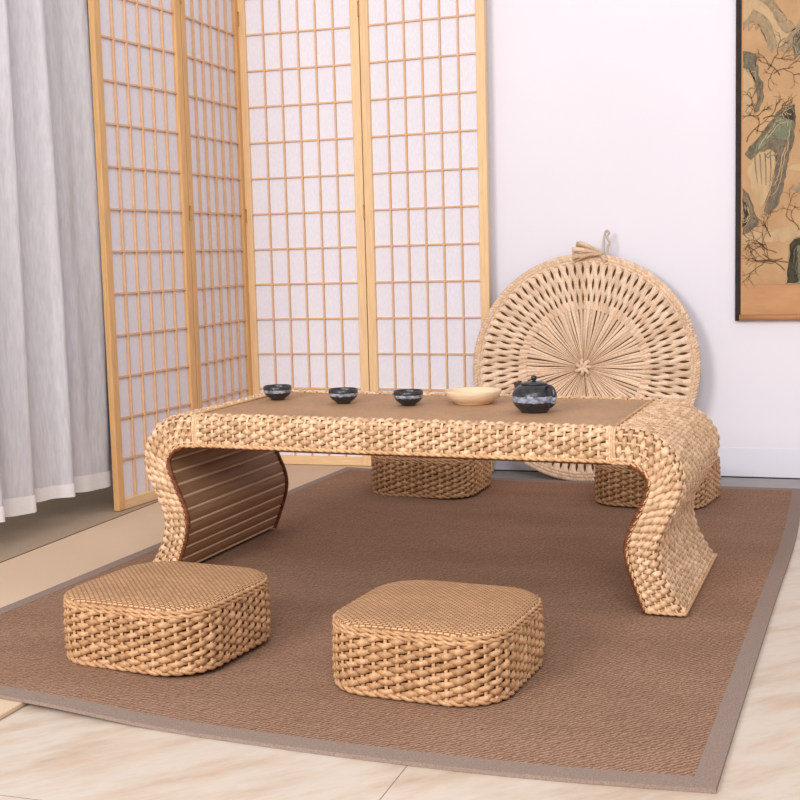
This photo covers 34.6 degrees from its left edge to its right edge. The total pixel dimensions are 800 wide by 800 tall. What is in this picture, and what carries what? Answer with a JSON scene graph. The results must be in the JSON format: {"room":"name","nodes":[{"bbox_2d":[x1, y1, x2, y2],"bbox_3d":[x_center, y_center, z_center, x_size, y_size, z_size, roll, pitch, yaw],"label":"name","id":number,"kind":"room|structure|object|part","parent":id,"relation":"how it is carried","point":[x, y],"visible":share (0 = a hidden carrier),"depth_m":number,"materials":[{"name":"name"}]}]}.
{"room":"tea room","nodes":[
{"label":"tea room","id":0,"kind":"room"},
{"bbox_2d":[0,521,799,799],"bbox_3d":[-0.177,0.652,1.081,8.000,0.050,6.778,1,7,18],"label":"floor","id":1,"kind":"structure","parent":0,"point":[47,753],"depth_m":1.88,"materials":[{"name":"stone"}]},
{"bbox_2d":[0,477,157,561],"bbox_3d":[-1.125,0.353,3.657,0.564,0.009,2.210,1,7,18],"label":"floor mat","id":2,"kind":"object","parent":1,"relation":"on","point":[55,519],"visible":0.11,"depth_m":3.67,"materials":[{"name":"beige"}]},
{"bbox_2d":[0,464,371,719],"bbox_3d":[-0.646,0.398,3.159,0.656,0.009,2.860,1,7,18],"label":"floor mat","id":3,"kind":"object","parent":1,"relation":"on","point":[34,571],"visible":0.24,"depth_m":3.28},
{"bbox_2d":[88,0,493,510],"bbox_3d":[-0.280,-0.596,3.958,0.932,1.764,0.908,1,7,18],"label":"folding screen","id":4,"kind":"object","parent":3,"relation":"on","point":[295,193],"visible":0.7,"depth_m":4.29,"materials":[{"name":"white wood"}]},
{"bbox_3d":[-0.766,-0.574,3.874,0.019,1.764,0.441,1,7,24],"label":"panel","id":5,"kind":"part","parent":4,"relation":"part of","materials":[{"name":"white paper"}]},
{"bbox_3d":[-0.611,-0.625,4.286,0.019,1.764,0.441,1,7,17],"label":"panel","id":6,"kind":"part","parent":4,"relation":"part of","materials":[{"name":"white paper"}]},
{"bbox_3d":[-0.332,-0.649,4.433,0.441,1.764,0.019,0,7,17],"label":"panel","id":7,"kind":"part","parent":4,"relation":"part of","materials":[{"name":"white paper"}]},
{"bbox_3d":[0.086,-0.643,4.282,0.442,1.764,0.019,1,7,23],"label":"panel","id":8,"kind":"part","parent":4,"relation":"part of","materials":[{"name":"white paper"}]},
{"bbox_2d":[0,467,799,792],"bbox_3d":[0.095,0.383,3.083,1.635,0.015,2.385,1,7,18],"label":"woven rug","id":9,"kind":"object","parent":1,"relation":"on","point":[622,695],"visible":0.71,"depth_m":2.40,"materials":[{"name":"brown carpet"}]},
{"bbox_2d":[63,561,270,675],"bbox_3d":[-0.435,0.402,2.423,0.335,0.127,0.335,1,7,25],"label":"stool","id":10,"kind":"object","parent":9,"relation":"on","point":[163,618],"visible":1,"depth_m":2.30,"materials":[{"name":"wicker"}]},
{"bbox_2d":[371,456,491,498],"bbox_3d":[0.099,0.211,3.994,0.342,0.130,0.342,1,7,19],"label":"stool","id":11,"kind":"object","parent":9,"relation":"on","point":[440,478],"visible":0.72,"depth_m":3.84,"materials":[{"name":"wicker"}]},
{"bbox_2d":[144,389,719,616],"bbox_3d":[0.075,0.199,2.985,1.255,0.397,0.541,1,7,20],"label":"table","id":12,"kind":"object","parent":9,"relation":"on","point":[218,475],"visible":0.9,"depth_m":2.81,"materials":[{"name":"wicker"}]},
{"bbox_3d":[-0.504,0.252,2.925,0.057,0.306,0.014,1,7,20],"label":"braided trim","id":13,"kind":"part","parent":12,"relation":"part of","materials":[{"name":"beige wicker"}]},
{"bbox_3d":[-0.436,0.221,3.177,0.153,0.307,0.538,1,7,20],"label":"edge cord","id":14,"kind":"part","parent":12,"relation":"part of","materials":[{"name":"wicker"}]},
{"bbox_3d":[-0.403,0.220,3.165,0.071,0.303,0.516,1,7,20],"label":"slatted panel","id":15,"kind":"part","parent":12,"relation":"part of","materials":[{"name":"brown wood"}]},
{"bbox_3d":[-0.375,0.004,3.123,0.007,0.007,0.481,1,7,20],"label":"mat cord","id":16,"kind":"part","parent":12,"relation":"part of","materials":[{"name":"wicker"}]},
{"bbox_2d":[263,384,291,399],"bbox_3d":[-0.301,-0.018,3.160,0.070,0.035,0.070,1,7,18],"label":"bowl","id":17,"kind":"object","parent":12,"relation":"on","point":[274,391],"visible":1,"depth_m":3.14,"materials":[{"name":"ceramic"}]},
{"bbox_3d":[-0.323,0.192,3.413,0.057,0.306,0.014,1,7,20],"label":"braided trim","id":18,"kind":"part","parent":12,"relation":"part of","materials":[{"name":"brown wicker"}]},
{"bbox_2d":[329,387,357,403],"bbox_3d":[-0.135,-0.010,3.060,0.070,0.035,0.070,-3,7,-12],"label":"bowl","id":19,"kind":"object","parent":12,"relation":"on","point":[340,395],"visible":1,"depth_m":3.04,"materials":[{"name":"ceramic"}]},
{"bbox_3d":[-0.019,0.112,2.726,0.950,0.010,0.011,1,7,20],"label":"edge cord","id":20,"kind":"part","parent":12,"relation":"part of","materials":[{"name":"wicker"}]},
{"bbox_3d":[-0.017,0.116,2.732,0.943,0.009,0.009,1,7,20],"label":"braided trim","id":21,"kind":"part","parent":12,"relation":"part of","materials":[{"name":"beige wicker"}]},
{"bbox_2d":[393,389,422,405],"bbox_3d":[0.020,-0.005,2.996,0.070,0.035,0.070,-7,9,-42],"label":"bowl","id":22,"kind":"object","parent":12,"relation":"on","point":[405,397],"visible":1,"depth_m":2.97,"materials":[{"name":"ceramic"}]},
{"bbox_2d":[445,387,500,404],"bbox_3d":[0.171,-0.008,3.012,0.134,0.032,0.134,1,7,18],"label":"wooden dish","id":23,"kind":"object","parent":12,"relation":"on","point":[460,395],"visible":1,"depth_m":2.97,"materials":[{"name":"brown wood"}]},
{"bbox_2d":[512,375,556,412],"bbox_3d":[0.295,-0.014,2.829,0.099,0.081,0.100,-1,7,5],"label":"teapot","id":24,"kind":"object","parent":12,"relation":"on","point":[534,396],"visible":1,"depth_m":2.79,"materials":[{"name":"ceramic"}]},
{"bbox_3d":[0.268,-0.026,2.863,0.026,0.034,0.032,-7,8,-38],"label":"spout","id":25,"kind":"part","parent":24,"relation":"part of","materials":[{"name":"ceramic"}]},
{"bbox_3d":[0.295,-0.048,2.826,0.014,0.013,0.014,-7,8,-38],"label":"knob","id":26,"kind":"part","parent":24,"relation":"part of","materials":[{"name":"ceramic"}]},
{"bbox_3d":[0.295,-0.039,2.827,0.060,0.008,0.060,-7,8,-38],"label":"lid","id":27,"kind":"part","parent":24,"relation":"part of","materials":[{"name":"ceramic"}]},
{"bbox_3d":[0.328,-0.008,2.790,0.011,0.052,0.033,-7,8,-38],"label":"handle","id":28,"kind":"part","parent":24,"relation":"part of","materials":[{"name":"ceramic"}]},
{"bbox_3d":[0.514,0.026,2.795,0.007,0.008,0.481,1,7,20],"label":"mat cord","id":29,"kind":"part","parent":12,"relation":"part of","materials":[{"name":"wicker"}]},
{"bbox_3d":[0.474,0.276,2.565,0.057,0.306,0.014,1,7,20],"label":"braided trim","id":30,"kind":"part","parent":12,"relation":"part of","materials":[{"name":"beige wicker"}]},
{"bbox_3d":[0.586,0.246,2.801,0.153,0.307,0.538,1,7,20],"label":"edge cord","id":31,"kind":"part","parent":12,"relation":"part of","materials":[{"name":"wicker"}]},
{"bbox_2d":[332,580,544,707],"bbox_3d":[0.069,0.415,2.251,0.335,0.127,0.335,1,7,24],"label":"stool","id":32,"kind":"object","parent":9,"relation":"on","point":[445,643],"visible":1,"depth_m":2.13,"materials":[{"name":"wicker"}]},
{"bbox_2d":[594,455,720,508],"bbox_3d":[0.754,0.225,3.758,0.335,0.127,0.335,2,7,27],"label":"stool","id":33,"kind":"object","parent":9,"relation":"on","point":[615,485],"visible":0.45,"depth_m":3.65,"materials":[{"name":"wicker"}]},
{"bbox_2d":[486,0,799,477],"bbox_3d":[1.724,-1.090,3.779,6.120,2.700,0.100,1,7,18],"label":"wall","id":34,"kind":"structure","parent":0,"point":[617,116],"depth_m":4.09,"materials":[{"name":"white paint"}]},
{"bbox_2d":[491,471,799,488],"bbox_3d":[2.309,0.273,3.600,4.668,0.002,0.180,1,7,18],"label":"trim","id":35,"kind":"structure","parent":34,"relation":"attached to","point":[725,481],"depth_m":4.05,"materials":[{"name":"grey stone"}]},
{"bbox_2d":[473,229,700,481],"bbox_3d":[0.587,-0.140,4.101,0.731,0.800,0.108,0,7,17],"label":"fan","id":36,"kind":"object","parent":35,"relation":"on","point":[587,322],"visible":0.69,"depth_m":4.09,"materials":[{"name":"beige wicker"}]},
{"bbox_2d":[494,447,799,477],"bbox_3d":[1.789,0.206,3.862,6.020,0.092,0.002,1,7,18],"label":"baseboard","id":37,"kind":"structure","parent":34,"relation":"attached to","point":[746,462],"depth_m":4.08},
{"bbox_2d":[494,470,799,478],"bbox_3d":[2.337,0.261,3.686,4.668,0.006,0.003,1,7,18],"label":"trim","id":38,"kind":"structure","parent":34,"relation":"attached to","point":[494,470],"depth_m":4.10,"materials":[{"name":"grey"}]},
{"bbox_2d":[735,0,799,320],"bbox_3d":[1.300,-0.959,3.864,0.562,1.437,0.019,1,7,18],"label":"scroll","id":39,"kind":"object","parent":34,"relation":"attached to","point":[767,169],"visible":1,"depth_m":3.95,"materials":[{"name":"paper"}]},
{"bbox_3d":[-1.506,-0.984,3.602,0.100,2.700,2.278,1,7,18],"label":"wall","id":40,"kind":"structure","parent":0,"visible":0},
{"bbox_2d":[0,0,112,521],"bbox_3d":[-1.034,-0.881,3.364,0.094,2.376,1.940,1,7,18],"label":"curtain","id":41,"kind":"object","parent":40,"relation":"hanging from","point":[55,439],"visible":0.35,"depth_m":3.54,"materials":[{"name":"fabric"}]}
]}

